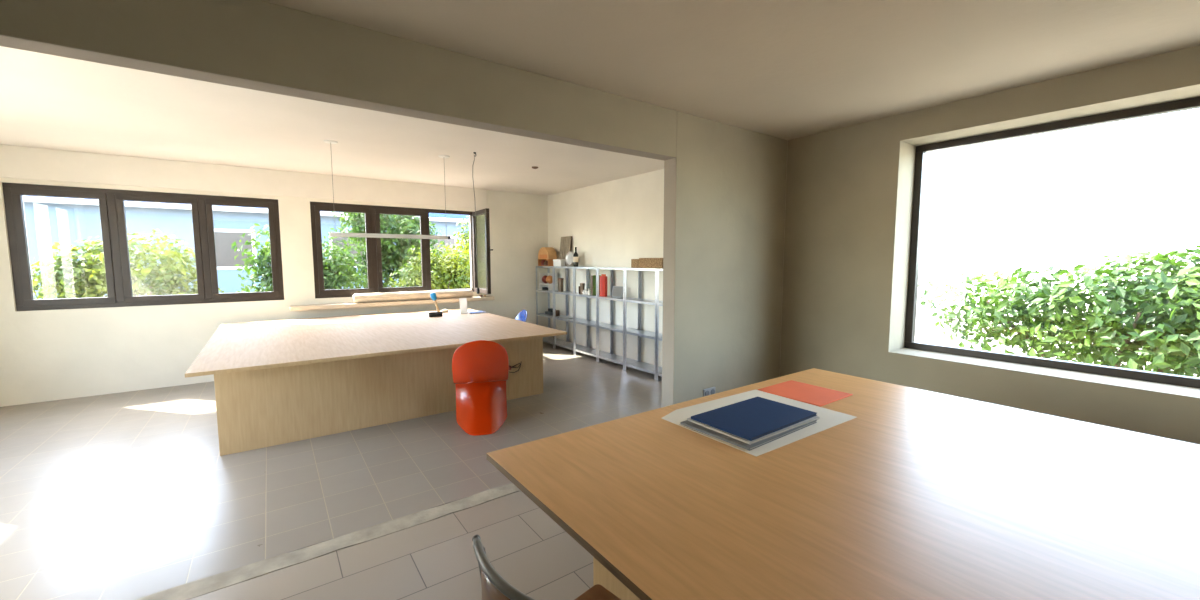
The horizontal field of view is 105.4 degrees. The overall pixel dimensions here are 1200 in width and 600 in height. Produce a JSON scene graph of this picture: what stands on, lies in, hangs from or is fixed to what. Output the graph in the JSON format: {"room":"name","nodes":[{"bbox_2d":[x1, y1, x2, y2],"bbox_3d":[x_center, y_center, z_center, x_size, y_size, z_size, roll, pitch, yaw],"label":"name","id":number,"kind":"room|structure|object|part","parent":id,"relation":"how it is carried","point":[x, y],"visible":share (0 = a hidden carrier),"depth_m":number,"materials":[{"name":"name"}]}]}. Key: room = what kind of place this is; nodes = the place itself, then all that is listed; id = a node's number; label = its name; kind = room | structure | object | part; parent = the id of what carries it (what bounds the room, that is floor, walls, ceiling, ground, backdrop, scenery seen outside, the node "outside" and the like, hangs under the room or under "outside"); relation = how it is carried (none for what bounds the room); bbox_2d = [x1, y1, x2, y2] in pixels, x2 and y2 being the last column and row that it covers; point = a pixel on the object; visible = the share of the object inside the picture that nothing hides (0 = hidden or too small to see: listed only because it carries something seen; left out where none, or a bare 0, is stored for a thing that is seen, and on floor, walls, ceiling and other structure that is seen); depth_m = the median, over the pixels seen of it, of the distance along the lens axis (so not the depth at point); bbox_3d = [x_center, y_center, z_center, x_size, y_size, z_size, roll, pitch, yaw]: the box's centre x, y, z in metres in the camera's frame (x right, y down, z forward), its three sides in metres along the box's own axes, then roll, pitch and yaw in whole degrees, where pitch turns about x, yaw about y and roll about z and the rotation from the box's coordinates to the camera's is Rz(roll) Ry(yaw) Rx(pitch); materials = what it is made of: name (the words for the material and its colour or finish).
{"room":"design studio","nodes":[
{"label":"design studio","id":0,"kind":"room"},
{"bbox_2d":[0,177,547,406],"bbox_3d":[-3.678,-0.395,6.526,7.222,2.668,0.160,-4,6,-36],"label":"wall","id":1,"kind":"structure","parent":0,"point":[46,355],"depth_m":5.47,"materials":[{"name":"paint"}]},
{"bbox_2d":[2,182,283,310],"bbox_3d":[-5.166,-0.601,5.401,2.300,1.320,0.082,-4,6,-36],"label":"window","id":2,"kind":"structure","parent":1,"relation":"in","point":[111,201],"depth_m":5.19,"materials":[{"name":"black metal"}]},
{"bbox_3d":[-5.772,-0.561,4.949,0.676,1.230,0.057,-4,6,-36],"label":"sash","id":3,"kind":"part","parent":2,"relation":"part of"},
{"bbox_3d":[-5.159,-0.601,5.391,0.695,1.230,0.057,-4,6,-36],"label":"sash","id":4,"kind":"part","parent":2,"relation":"part of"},
{"bbox_3d":[-4.545,-0.640,5.833,0.676,1.230,0.057,-4,6,-36],"label":"sash","id":5,"kind":"part","parent":2,"relation":"part of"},
{"bbox_2d":[0,144,486,208],"bbox_3d":[-4.031,-1.530,6.056,5.300,0.323,0.045,-4,6,-36],"label":"trim","id":6,"kind":"structure","parent":1,"relation":"attached to","point":[19,162],"depth_m":5.55,"materials":[{"name":"paint"}]},
{"bbox_2d":[289,202,493,310],"bbox_3d":[-2.878,-0.650,6.692,2.820,1.455,0.915,-4,6,-36],"label":"window","id":7,"kind":"structure","parent":1,"relation":"in","point":[372,213],"depth_m":6.72,"materials":[{"name":"black metal"}]},
{"bbox_3d":[-3.625,-0.700,6.496,0.676,1.230,0.057,-4,6,-36],"label":"sash","id":8,"kind":"part","parent":7,"relation":"part of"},
{"bbox_3d":[-2.965,0.037,6.874,2.820,0.055,0.236,-4,6,-36],"label":"sill","id":9,"kind":"part","parent":7,"relation":"part of","materials":[{"name":"wood"}]},
{"bbox_3d":[-3.012,-0.739,6.938,0.695,1.230,0.057,-4,6,-36],"label":"sash","id":10,"kind":"part","parent":7,"relation":"part of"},
{"bbox_2d":[353,289,472,302],"bbox_3d":[-2.788,-0.068,6.967,1.725,0.132,0.132,-4,6,-36],"label":"roll","id":11,"kind":"object","parent":7,"relation":"on","point":[441,294],"visible":1,"depth_m":6.85,"materials":[{"name":"beige paper"}]},
{"bbox_3d":[-1.889,-0.764,7.268,0.056,1.300,0.700,-3,6,-32],"label":"sash","id":12,"kind":"part","parent":7,"relation":"part of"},
{"bbox_2d":[0,342,661,599],"bbox_3d":[-0.940,1.334,2.762,7.362,0.120,9.971,-4,6,-36],"label":"floor","id":13,"kind":"structure","parent":0,"point":[131,495],"depth_m":2.91,"materials":[{"name":"tile"}]},
{"bbox_2d":[136,483,520,599],"bbox_3d":[-0.936,1.274,2.781,3.698,0.005,0.142,-4,6,-36],"label":"threshold","id":14,"kind":"structure","parent":13,"relation":"on","point":[193,589],"depth_m":2.39,"materials":[{"name":"stone"}]},
{"bbox_2d":[185,308,566,455],"bbox_3d":[-2.476,0.684,5.256,3.055,0.740,3.030,-4,6,-36],"label":"work table","id":15,"kind":"object","parent":13,"relation":"on","point":[277,382],"visible":0.9,"depth_m":4.17,"materials":[{"name":"brown wood"}]},
{"bbox_3d":[-1.802,0.777,4.347,2.835,0.713,0.040,-4,6,-36],"label":"leg panel","id":16,"kind":"part","parent":15,"relation":"part of","materials":[{"name":"brown wood"}]},
{"bbox_2d":[429,293,442,316],"bbox_3d":[-2.234,0.063,6.202,0.180,0.329,0.076,-3,6,-27],"label":"mallet","id":17,"kind":"object","parent":15,"relation":"on","point":[438,313],"visible":1,"depth_m":6.18,"materials":[{"name":"black rubber"}]},
{"bbox_2d":[459,298,467,313],"bbox_3d":[-1.957,0.084,6.553,0.100,0.225,0.080,-3,6,-28],"label":"sign holder","id":18,"kind":"object","parent":15,"relation":"on","point":[463,301],"visible":1,"depth_m":6.55,"materials":[{"name":"white plastic"}]},
{"bbox_2d":[468,311,486,313],"bbox_3d":[-1.806,0.180,6.684,0.240,0.011,0.260,-4,6,-36],"label":"notebook","id":19,"kind":"object","parent":15,"relation":"on","point":[469,312],"visible":0.86,"depth_m":6.61,"materials":[{"name":"paper"}]},
{"bbox_2d":[509,363,520,372],"bbox_3d":[-0.938,0.729,4.894,0.195,0.132,0.070,-3,6,-27],"label":"cable bundle","id":20,"kind":"object","parent":15,"relation":"attached to","point":[510,367],"visible":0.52,"depth_m":4.88,"materials":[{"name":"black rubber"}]},
{"bbox_2d":[452,340,508,435],"bbox_3d":[-1.062,0.730,4.085,0.478,0.838,0.524,-1,5,-15],"label":"chair","id":21,"kind":"object","parent":13,"relation":"on","point":[480,368],"visible":1,"depth_m":4.03,"materials":[{"name":"plastic"}]},
{"bbox_2d":[515,310,526,321],"bbox_3d":[-1.236,0.558,6.039,0.524,0.838,0.478,-3,6,-26],"label":"chair","id":22,"kind":"object","parent":13,"relation":"on","point":[522,316],"visible":0.21,"depth_m":6.17,"materials":[{"name":"blue plastic"}]},
{"bbox_2d":[472,534,620,599],"bbox_3d":[-0.061,1.011,1.223,0.476,0.794,0.402,-5,7,-44],"label":"dining chair","id":23,"kind":"object","parent":13,"relation":"on","point":[494,586],"visible":1,"depth_m":1.08,"materials":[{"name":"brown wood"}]},
{"bbox_3d":[-0.309,1.023,1.204,0.071,0.774,0.024,-5,7,-44],"label":"leg","id":24,"kind":"part","parent":23,"relation":"part of","materials":[{"name":"silver metal"}]},
{"bbox_3d":[-0.210,0.741,1.053,0.054,0.182,0.309,-5,7,-44],"label":"backrest","id":25,"kind":"part","parent":23,"relation":"part of","materials":[{"name":"brown wood"}]},
{"bbox_3d":[-0.207,0.640,1.047,0.068,0.023,0.402,-5,7,-44],"label":"rail","id":26,"kind":"part","parent":23,"relation":"part of","materials":[{"name":"silver metal"}]},
{"bbox_3d":[-0.041,0.957,1.238,0.420,0.014,0.332,-5,7,-44],"label":"seat","id":27,"kind":"part","parent":23,"relation":"part of","materials":[{"name":"brown wood"}]},
{"bbox_2d":[536,266,565,348],"bbox_3d":[-0.855,0.105,8.042,0.270,1.400,0.624,-4,6,-36],"label":"shelving unit","id":28,"kind":"object","parent":13,"relation":"on","point":[549,339],"visible":0.51,"depth_m":8.04,"materials":[{"name":"metal"}]},
{"bbox_3d":[-1.127,0.084,8.211,0.029,1.388,0.029,-4,6,-36],"label":"post","id":29,"kind":"part","parent":28,"relation":"part of","materials":[{"name":"metal"}]},
{"bbox_2d":[538,247,556,265],"bbox_3d":[-0.930,-0.764,8.042,0.176,0.330,0.370,-4,6,-36],"label":"box","id":30,"kind":"object","parent":28,"relation":"on","point":[548,254],"visible":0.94,"depth_m":7.94,"materials":[{"name":"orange wood"}]},
{"bbox_2d":[539,273,557,290],"bbox_3d":[-0.912,-0.324,8.069,0.180,0.300,0.340,-4,6,-36],"label":"open box","id":31,"kind":"object","parent":28,"relation":"on","point":[541,284],"visible":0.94,"depth_m":8.12,"materials":[{"name":"white plastic"}]},
{"bbox_2d":[546,275,552,283],"bbox_3d":[-0.877,-0.357,7.999,0.139,0.147,0.139,1,5,8],"label":"cloth bundle","id":32,"kind":"object","parent":31,"relation":"in","point":[549,280],"visible":0.8,"depth_m":7.95,"materials":[{"name":"orange fabric"}]},
{"bbox_3d":[-0.932,0.071,8.351,0.029,1.388,0.029,-4,6,-36],"label":"post","id":33,"kind":"part","parent":28,"relation":"part of","materials":[{"name":"metal"}]},
{"bbox_2d":[545,308,555,314],"bbox_3d":[-0.865,0.203,8.094,0.130,0.105,0.230,-4,6,-36],"label":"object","id":34,"kind":"object","parent":28,"relation":"on","point":[550,310],"visible":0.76,"depth_m":8.04,"materials":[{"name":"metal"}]},
{"bbox_3d":[-0.778,0.126,7.731,0.029,1.388,0.029,-4,6,-36],"label":"post","id":35,"kind":"part","parent":28,"relation":"part of","materials":[{"name":"metal"}]},
{"bbox_2d":[553,266,586,354],"bbox_3d":[-0.485,0.149,7.532,0.270,1.400,0.624,-4,6,-36],"label":"shelving unit","id":36,"kind":"object","parent":13,"relation":"on","point":[567,344],"visible":0.78,"depth_m":7.55,"materials":[{"name":"metal"}]},
{"bbox_3d":[-0.757,0.129,7.701,0.029,1.388,0.029,-4,6,-36],"label":"post","id":37,"kind":"part","parent":36,"relation":"part of","materials":[{"name":"metal"}]},
{"bbox_2d":[553,259,564,265],"bbox_3d":[-0.688,-0.625,7.698,0.088,0.115,0.258,-4,6,-36],"label":"storage box","id":38,"kind":"object","parent":36,"relation":"on","point":[556,262],"visible":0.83,"depth_m":7.62,"materials":[{"name":"white plastic"}]},
{"bbox_2d":[558,278,563,291],"bbox_3d":[-0.656,-0.253,7.661,0.056,0.230,0.090,-4,6,-36],"label":"box","id":39,"kind":"object","parent":36,"relation":"on","point":[560,280],"visible":1,"depth_m":7.63,"materials":[{"name":"brown wood"}]},
{"bbox_2d":[559,236,571,265],"bbox_3d":[-0.594,-0.829,7.779,0.080,0.500,0.330,-4,6,-36],"label":"board","id":40,"kind":"object","parent":36,"relation":"on","point":[566,242],"visible":0.66,"depth_m":7.76,"materials":[{"name":"brown wood"}]},
{"bbox_2d":[559,316,572,318],"bbox_3d":[-0.540,0.290,7.575,0.160,0.022,0.280,-4,6,-36],"label":"metal tray","id":41,"kind":"object","parent":36,"relation":"on","point":[564,317],"visible":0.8,"depth_m":7.50,"materials":[{"name":"silver metal"}]},
{"bbox_3d":[-0.562,0.116,7.841,0.029,1.388,0.029,-4,6,-36],"label":"post","id":42,"kind":"part","parent":36,"relation":"part of","materials":[{"name":"metal"}]},
{"bbox_2d":[565,251,572,266],"bbox_3d":[-0.491,-0.673,7.471,0.080,0.250,0.244,-4,6,-36],"label":"round dish","id":43,"kind":"object","parent":36,"relation":"on","point":[569,257],"visible":0.84,"depth_m":7.49,"materials":[{"name":"silver metal"}]},
{"bbox_3d":[-0.408,0.171,7.221,0.029,1.388,0.029,-4,6,-36],"label":"post","id":44,"kind":"part","parent":36,"relation":"part of","materials":[{"name":"metal"}]},
{"bbox_2d":[573,247,577,266],"bbox_3d":[-0.386,-0.689,7.298,0.084,0.311,0.084,-4,6,-36],"label":"wine bottle","id":45,"kind":"object","parent":36,"relation":"on","point":[575,255],"visible":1,"depth_m":7.27,"materials":[{"name":"black glass"}]},
{"bbox_3d":[-0.213,0.158,7.361,0.029,1.388,0.029,-4,6,-36],"label":"post","id":46,"kind":"part","parent":36,"relation":"part of","materials":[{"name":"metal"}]},
{"bbox_2d":[574,267,610,361],"bbox_3d":[-0.114,0.194,7.021,0.270,1.400,0.624,-4,6,-36],"label":"shelving unit","id":47,"kind":"object","parent":13,"relation":"on","point":[589,351],"visible":0.77,"depth_m":7.05,"materials":[{"name":"metal"}]},
{"bbox_3d":[-0.386,0.173,7.191,0.029,1.388,0.029,-4,6,-36],"label":"post","id":48,"kind":"part","parent":47,"relation":"part of","materials":[{"name":"metal"}]},
{"bbox_2d":[580,283,584,293],"bbox_3d":[-0.276,-0.177,7.132,0.046,0.170,0.076,-4,6,-36],"label":"box","id":49,"kind":"object","parent":47,"relation":"on","point":[582,285],"visible":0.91,"depth_m":7.11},
{"bbox_3d":[-0.191,0.161,7.331,0.029,1.388,0.029,-4,6,-36],"label":"post","id":50,"kind":"part","parent":47,"relation":"part of","materials":[{"name":"metal"}]},
{"bbox_2d":[591,275,600,294],"bbox_3d":[-0.057,-0.224,6.924,0.162,0.300,0.038,-4,6,-36],"label":"book","id":51,"kind":"object","parent":47,"relation":"on","point":[593,277],"visible":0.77,"depth_m":6.88,"materials":[{"name":"paper"}]},
{"bbox_3d":[-0.037,0.215,6.710,0.029,1.388,0.029,-4,6,-36],"label":"post","id":52,"kind":"part","parent":47,"relation":"part of","materials":[{"name":"metal"}]},
{"bbox_3d":[0.158,0.203,6.851,0.029,1.388,0.029,-4,6,-36],"label":"post","id":53,"kind":"part","parent":47,"relation":"part of","materials":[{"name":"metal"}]},
{"bbox_2d":[597,267,638,370],"bbox_3d":[0.256,0.239,6.511,0.270,1.400,0.624,-4,6,-36],"label":"shelving unit","id":54,"kind":"object","parent":13,"relation":"on","point":[611,357],"visible":0.76,"depth_m":6.49,"materials":[{"name":"metal"}]},
{"bbox_3d":[-0.016,0.218,6.681,0.029,1.388,0.029,-4,6,-36],"label":"post","id":55,"kind":"part","parent":54,"relation":"part of","materials":[{"name":"metal"}]},
{"bbox_2d":[600,274,606,296],"bbox_3d":[0.051,-0.215,6.679,0.045,0.325,0.132,-4,6,-36],"label":"box","id":56,"kind":"object","parent":54,"relation":"on","point":[603,278],"visible":1,"depth_m":6.64,"materials":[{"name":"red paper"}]},
{"bbox_3d":[0.179,0.205,6.821,0.029,1.388,0.029,-4,6,-36],"label":"post","id":57,"kind":"part","parent":54,"relation":"part of","materials":[{"name":"metal"}]},
{"bbox_2d":[611,286,622,297],"bbox_3d":[0.265,-0.115,6.479,0.170,0.161,0.125,3,6,32],"label":"picture frame","id":58,"kind":"object","parent":54,"relation":"on","point":[617,292],"visible":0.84,"depth_m":6.44,"materials":[{"name":"metal"}]},
{"bbox_2d":[612,287,621,295],"bbox_3d":[0.244,-0.116,6.446,0.136,0.130,0.002,3,-12,32],"label":"picture","id":59,"kind":"object","parent":58,"relation":"attached to","point":[617,291],"depth_m":6.44},
{"bbox_3d":[0.333,0.260,6.200,0.029,1.388,0.029,-4,6,-36],"label":"post","id":60,"kind":"part","parent":54,"relation":"part of","materials":[{"name":"metal"}]},
{"bbox_2d":[625,268,662,379],"bbox_3d":[0.627,0.283,6.001,0.270,1.400,0.624,-4,6,-36],"label":"shelving unit","id":61,"kind":"object","parent":13,"relation":"on","point":[646,367],"visible":0.73,"depth_m":6.06,"materials":[{"name":"metal"}]},
{"bbox_3d":[0.355,0.263,6.171,0.029,1.388,0.029,-4,6,-36],"label":"post","id":62,"kind":"part","parent":61,"relation":"part of","materials":[{"name":"metal"}]},
{"bbox_2d":[631,259,638,267],"bbox_3d":[0.523,-0.488,6.102,0.155,0.118,0.155,-4,6,-36],"label":"block","id":63,"kind":"object","parent":61,"relation":"on","point":[634,262],"visible":0.48,"depth_m":6.05,"materials":[{"name":"beige wood"}]},
{"bbox_3d":[0.550,0.250,6.311,0.029,1.388,0.029,-4,6,-36],"label":"post","id":64,"kind":"part","parent":61,"relation":"part of","materials":[{"name":"metal"}]},
{"bbox_2d":[639,258,662,268],"bbox_3d":[0.701,-0.473,5.857,0.155,0.132,0.440,-4,6,-36],"label":"block","id":65,"kind":"object","parent":61,"relation":"on","point":[643,262],"visible":0.72,"depth_m":5.80,"materials":[{"name":"brown cardboard"}]},
{"bbox_3d":[0.704,0.305,5.690,0.029,1.388,0.029,-4,6,-36],"label":"post","id":66,"kind":"part","parent":61,"relation":"part of","materials":[{"name":"metal"}]},
{"bbox_2d":[656,269,662,380],"bbox_3d":[0.997,0.328,5.491,0.270,1.400,0.624,-4,6,-36],"label":"shelving unit","id":67,"kind":"object","parent":13,"relation":"on","point":[658,270],"visible":0.2,"depth_m":5.64,"materials":[{"name":"metal"}]},
{"bbox_3d":[0.725,0.307,5.660,0.029,1.388,0.029,-4,6,-36],"label":"post","id":68,"kind":"part","parent":67,"relation":"part of","materials":[{"name":"metal"}]},
{"bbox_2d":[486,368,1199,599],"bbox_3d":[1.091,0.985,1.810,2.442,0.740,1.903,-4,6,-36],"label":"work table","id":69,"kind":"object","parent":13,"relation":"on","point":[921,494],"visible":0.93,"depth_m":1.47,"materials":[{"name":"brown wood"}]},
{"bbox_3d":[0.386,1.040,1.338,0.040,0.713,1.360,-4,6,-36],"label":"leg panel","id":70,"kind":"part","parent":69,"relation":"part of","materials":[{"name":"brown wood"}]},
{"bbox_2d":[662,389,856,455],"bbox_3d":[0.768,0.573,2.254,0.793,0.002,0.600,-4,6,-36],"label":"paper","id":71,"kind":"object","parent":69,"relation":"on","point":[829,418],"visible":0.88,"depth_m":2.26,"materials":[{"name":"white paper"}]},
{"bbox_2d":[680,420,816,450],"bbox_3d":[0.701,0.576,2.152,0.531,0.010,0.375,-4,6,-37],"label":"pad","id":72,"kind":"object","parent":71,"relation":"on","point":[686,423],"visible":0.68,"depth_m":1.99,"materials":[{"name":"grey paper"}]},
{"bbox_2d":[687,416,819,444],"bbox_3d":[0.730,0.564,2.174,0.531,0.009,0.355,-4,6,-35],"label":"pad","id":73,"kind":"object","parent":72,"relation":"on","point":[814,418],"visible":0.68,"depth_m":2.02,"materials":[{"name":"paper"}]},
{"bbox_2d":[691,397,816,440],"bbox_3d":[0.738,0.552,2.180,0.526,0.013,0.330,-4,6,-36],"label":"pad","id":74,"kind":"object","parent":73,"relation":"on","point":[754,418],"visible":1,"depth_m":2.14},
{"bbox_2d":[758,380,852,406],"bbox_3d":[1.187,0.535,2.656,0.350,0.004,0.380,-4,6,-36],"label":"paper sheet","id":75,"kind":"object","parent":69,"relation":"on","point":[803,392],"visible":1,"depth_m":2.64,"materials":[{"name":"paper"}]},
{"bbox_2d":[0,0,787,406],"bbox_3d":[-0.950,-0.056,2.651,6.762,2.668,0.139,-4,6,-36],"label":"wall partition","id":76,"kind":"structure","parent":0,"point":[725,184],"depth_m":2.87,"materials":[{"name":"paint"}]},
{"bbox_2d":[703,387,714,396],"bbox_3d":[0.964,0.815,4.020,0.150,0.080,0.018,-4,6,-36],"label":"wall socket","id":77,"kind":"object","parent":76,"relation":"attached to","point":[709,391],"visible":0.71,"depth_m":4.01,"materials":[{"name":"grey plastic"}]},
{"bbox_2d":[0,0,1199,195],"bbox_3d":[-0.943,-1.458,2.515,7.362,0.150,9.971,-4,6,-36],"label":"ceiling","id":78,"kind":"structure","parent":0,"point":[783,69],"depth_m":2.84,"materials":[{"name":"paint"}]},
{"bbox_2d":[323,140,337,144],"label":"ceiling canopy","id":79,"kind":"object","parent":78,"relation":"hanging from","point":[330,142],"depth_m":4.47,"materials":[{"name":"metal"}]},
{"bbox_2d":[329,232,450,238],"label":"pendant lamp","id":80,"kind":"object","parent":78,"relation":"hanging from","point":[339,234],"depth_m":4.81,"materials":[{"name":"metal"}]},
{"bbox_2d":[472,152,479,293],"bbox_3d":[-1.359,-0.832,5.012,0.046,1.535,0.033,-4,6,-36],"label":"power cable","id":81,"kind":"object","parent":78,"relation":"hanging from","point":[478,289],"visible":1,"depth_m":5.00,"materials":[{"name":"black rubber"}]},
{"bbox_3d":[-1.367,-0.850,5.008,0.035,1.440,0.011,-1,5,-11],"label":"cord","id":82,"kind":"part","parent":81,"relation":"part of","materials":[{"name":"plastic"}]},
{"bbox_2d":[548,45,1199,444],"bbox_3d":[2.026,-0.235,4.655,0.420,2.668,9.571,-4,6,-36],"label":"wall","id":83,"kind":"structure","parent":0,"point":[848,208],"depth_m":3.89,"materials":[{"name":"paint"}]},
{"bbox_2d":[904,97,1199,387],"bbox_3d":[3.332,-0.363,3.064,0.070,1.720,2.190,-4,6,-36],"label":"window","id":84,"kind":"structure","parent":83,"relation":"in","point":[1190,103],"depth_m":3.37,"materials":[{"name":"black metal"}]},
{"label":"outside","id":85,"kind":"structure","parent":0,"visible":0},
{"bbox_2d":[915,285,1195,376],"bbox_3d":[-5.860,1.222,8.241,80.000,0.050,100.000,-4,6,-36],"label":"ground","id":86,"kind":"structure","parent":85,"point":[926,331],"depth_m":13.25,"materials":[{"name":"white"}]},
{"bbox_2d":[30,229,223,298],"bbox_3d":[-7.747,0.045,7.519,2.714,2.463,1.602,-4,6,-36],"label":"shrub","id":87,"kind":"object","parent":86,"relation":"on","point":[87,279],"visible":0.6,"depth_m":7.22,"materials":[{"name":"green plant"}]},
{"bbox_2d":[22,195,469,298],"bbox_3d":[-10.132,-2.558,18.967,18.600,5.600,5.845,-4,6,-36],"label":"house","id":88,"kind":"structure","parent":86,"relation":"on","point":[48,220],"depth_m":13.88,"materials":[{"name":"paint"}]},
{"bbox_3d":[-11.847,-1.631,14.750,1.000,1.100,0.009,-4,6,-36],"label":"pane","id":89,"kind":"part","parent":88,"relation":"part of","materials":[{"name":"glass"}]},
{"bbox_3d":[-9.174,-1.804,16.677,1.000,1.100,0.009,-4,6,-36],"label":"pane","id":90,"kind":"part","parent":88,"relation":"part of","materials":[{"name":"glass"}]},
{"bbox_3d":[-6.419,-1.982,18.662,1.000,1.100,0.009,-4,6,-36],"label":"pane","id":91,"kind":"part","parent":88,"relation":"part of","materials":[{"name":"glass"}]},
{"bbox_2d":[231,223,367,292],"bbox_3d":[-5.457,-0.120,8.582,2.185,2.593,1.575,-4,6,-36],"label":"shrub","id":92,"kind":"object","parent":86,"relation":"on","point":[337,274],"visible":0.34,"depth_m":8.36,"materials":[{"name":"green plant"}]},
{"bbox_2d":[332,212,444,287],"bbox_3d":[-4.606,-0.758,10.349,2.429,3.544,1.823,-4,6,-36],"label":"tree","id":93,"kind":"object","parent":86,"relation":"on","point":[392,255],"visible":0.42,"depth_m":10.02,"materials":[{"name":"green plant"}]},
{"bbox_2d":[388,239,470,289],"bbox_3d":[-3.345,-0.091,9.444,1.995,2.378,1.376,-4,6,-36],"label":"shrub","id":94,"kind":"object","parent":86,"relation":"on","point":[452,274],"visible":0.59,"depth_m":9.24,"materials":[{"name":"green plant"}]},
{"bbox_2d":[449,216,470,287],"bbox_3d":[-2.845,-0.528,11.027,1.630,2.964,1.650,-4,6,-36],"label":"shrub","id":95,"kind":"object","parent":86,"relation":"on","point":[463,237],"visible":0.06,"depth_m":10.39,"materials":[{"name":"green plant"}]},
{"bbox_2d":[918,241,1199,377],"bbox_3d":[6.468,0.353,5.822,2.074,2.146,4.415,-4,6,-36],"label":"shrub","id":96,"kind":"object","parent":86,"relation":"on","point":[1173,342],"visible":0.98,"depth_m":5.57,"materials":[{"name":"green plant"}]},
{"bbox_3d":[6.473,0.747,5.931,0.971,1.342,2.141,-2,5,-19],"label":"stem","id":97,"kind":"part","parent":96,"relation":"part of","materials":[{"name":"green plant"}]}
]}

